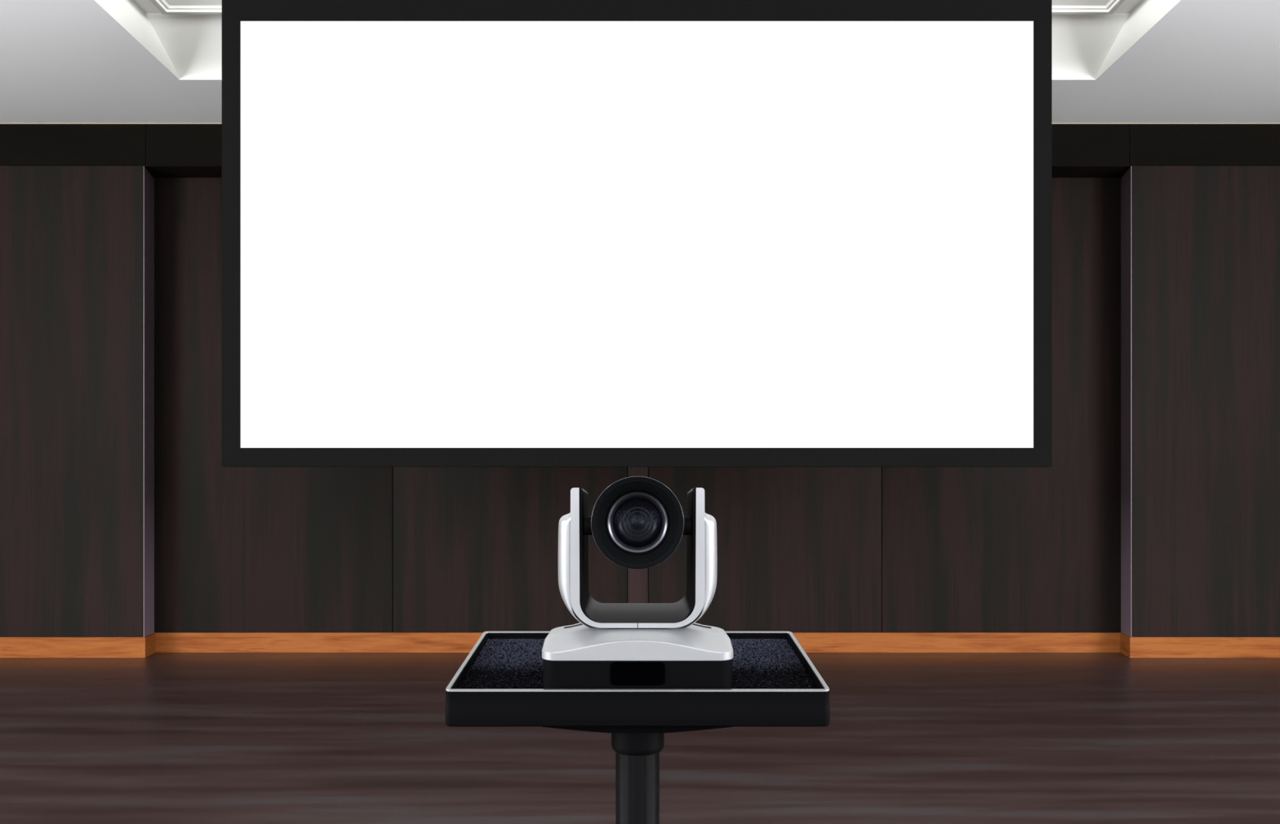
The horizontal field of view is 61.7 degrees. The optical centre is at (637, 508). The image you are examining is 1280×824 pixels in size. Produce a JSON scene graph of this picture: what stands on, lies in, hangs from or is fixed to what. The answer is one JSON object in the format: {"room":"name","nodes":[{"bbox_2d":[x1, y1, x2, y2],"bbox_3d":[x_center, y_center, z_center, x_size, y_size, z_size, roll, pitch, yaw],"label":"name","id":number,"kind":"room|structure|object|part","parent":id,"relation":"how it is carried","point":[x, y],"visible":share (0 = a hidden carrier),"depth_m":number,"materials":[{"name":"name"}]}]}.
{"room":"conference room","nodes":[
{"label":"conference room","id":0,"kind":"room"},
{"bbox_2d":[0,165,143,637],"bbox_3d":[-3.769,-0.497,5.609,2.462,2.526,0.218,0,0,0],"label":"wall","id":1,"kind":"structure","parent":0,"point":[72,237],"depth_m":5.50,"materials":[{"name":"brown wood"}]},
{"bbox_2d":[143,166,154,637],"bbox_3d":[-2.555,-0.546,5.601,0.004,2.425,0.203,0,0,-11],"label":"trim","id":2,"kind":"structure","parent":1,"relation":"attached to","point":[148,180],"depth_m":5.59,"materials":[{"name":"grey"}]},
{"bbox_2d":[154,177,1120,632],"bbox_3d":[0.000,-0.607,5.759,10.000,2.746,0.118,0,0,0],"label":"wall","id":3,"kind":"structure","parent":0,"point":[237,549],"depth_m":5.70,"materials":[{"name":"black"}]},
{"bbox_3d":[-1.950,-0.498,5.709,1.287,2.529,0.018,0,0,0],"label":"wall panel","id":4,"kind":"part","parent":3,"relation":"part of","materials":[{"name":"brown wood"}]},
{"bbox_3d":[-0.679,-0.498,5.709,1.246,2.529,0.018,0,0,0],"label":"wall panel","id":5,"kind":"part","parent":3,"relation":"part of","materials":[{"name":"brown wood"}]},
{"bbox_3d":[0.002,-0.498,5.709,0.107,2.529,0.018,0,0,0],"label":"wall panel","id":6,"kind":"part","parent":3,"relation":"part of","materials":[{"name":"brown wood"}]},
{"bbox_2d":[0,124,1279,177],"bbox_3d":[0.000,-1.871,5.609,10.000,0.219,0.218,0,0,0],"label":"trim","id":7,"kind":"structure","parent":3,"relation":"attached to","point":[165,150],"depth_m":5.50,"materials":[{"name":"black"}]},
{"bbox_2d":[0,632,1279,657],"bbox_3d":[0.000,0.714,5.592,10.000,0.104,0.216,0,0,0],"label":"baseboard","id":8,"kind":"structure","parent":3,"relation":"attached to","point":[165,642],"depth_m":5.68,"materials":[{"name":"orange wood"}]},
{"bbox_3d":[0.678,-0.498,5.709,1.239,2.529,0.018,0,0,0],"label":"wall panel","id":9,"kind":"part","parent":3,"relation":"part of","materials":[{"name":"brown wood"}]},
{"bbox_3d":[1.948,-0.498,5.709,1.291,2.529,0.018,0,0,0],"label":"wall panel","id":10,"kind":"part","parent":3,"relation":"part of","materials":[{"name":"brown wood"}]},
{"bbox_2d":[0,653,1279,823],"bbox_3d":[0.000,0.791,0.650,10.000,0.050,10.300,0,0,0],"label":"floor","id":11,"kind":"structure","parent":0,"point":[157,738],"depth_m":3.41,"materials":[{"name":"brown wood"}]},
{"bbox_2d":[444,631,830,823],"bbox_3d":[0.000,0.450,1.000,0.400,0.633,0.400,0,0,0],"label":"stand","id":12,"kind":"object","parent":11,"relation":"on","point":[500,683],"visible":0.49,"depth_m":0.92,"materials":[{"name":"black plastic"}]},
{"bbox_2d":[542,476,733,689],"bbox_3d":[0.000,0.067,0.989,0.168,0.190,0.121,0,0,0],"label":"camera","id":13,"kind":"object","parent":12,"relation":"on","point":[637,522],"visible":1,"depth_m":0.94,"materials":[{"name":"silver plastic"}]},
{"bbox_2d":[444,631,830,727],"bbox_3d":[0.000,0.161,1.040,0.333,0.056,0.240,0,0,0],"label":"tray","id":14,"kind":"object","parent":12,"relation":"on","point":[500,683],"depth_m":0.92,"materials":[{"name":"black"}]},
{"bbox_3d":[0.000,0.184,1.028,0.172,0.012,0.170,0,6,0],"label":"mounting plate","id":15,"kind":"part","parent":12,"relation":"part of","materials":[{"name":"black plastic"}]},
{"bbox_2d":[0,0,1279,123],"bbox_3d":[0.000,-1.980,0.500,10.000,0.001,10.000,0,0,0],"label":"ceiling","id":16,"kind":"structure","parent":0,"point":[62,61],"depth_m":4.90,"materials":[{"name":"white paint"}]},
{"bbox_2d":[222,0,1052,466],"bbox_3d":[-0.003,-1.218,4.093,3.100,2.124,0.185,0,0,0],"label":"display screen","id":17,"kind":"object","parent":16,"relation":"hanging from","point":[455,233],"visible":1,"depth_m":4.00,"materials":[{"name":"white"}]},
{"bbox_2d":[94,0,1180,79],"bbox_3d":[0.000,-2.130,0.872,4.230,0.300,8.144,0,0,0],"label":"ceiling recess","id":18,"kind":"structure","parent":16,"relation":"attached to","point":[1089,37],"depth_m":4.66,"materials":[{"name":"white paint"}]},
{"bbox_3d":[0.000,-2.137,0.875,4.040,0.086,7.350,0,0,0],"label":"moulding","id":19,"kind":"part","parent":18,"relation":"part of","materials":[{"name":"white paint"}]},
{"bbox_2d":[0,123,1279,124],"bbox_3d":[0.000,-1.977,5.498,10.000,0.006,0.004,0,0,0],"label":"trim","id":20,"kind":"structure","parent":16,"relation":"attached to","point":[0,123],"depth_m":5.50,"materials":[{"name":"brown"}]},
{"bbox_2d":[1131,165,1279,637],"bbox_3d":[3.769,-0.497,5.609,2.462,2.526,0.218,0,0,0],"label":"wall","id":21,"kind":"structure","parent":0,"point":[1206,239],"depth_m":5.50,"materials":[{"name":"brown wood"}]},
{"bbox_2d":[1120,166,1131,637],"bbox_3d":[2.555,-0.546,5.601,0.004,2.425,0.203,0,0,11],"label":"trim","id":22,"kind":"structure","parent":21,"relation":"attached to","point":[1126,180],"depth_m":5.59,"materials":[{"name":"grey"}]}
]}

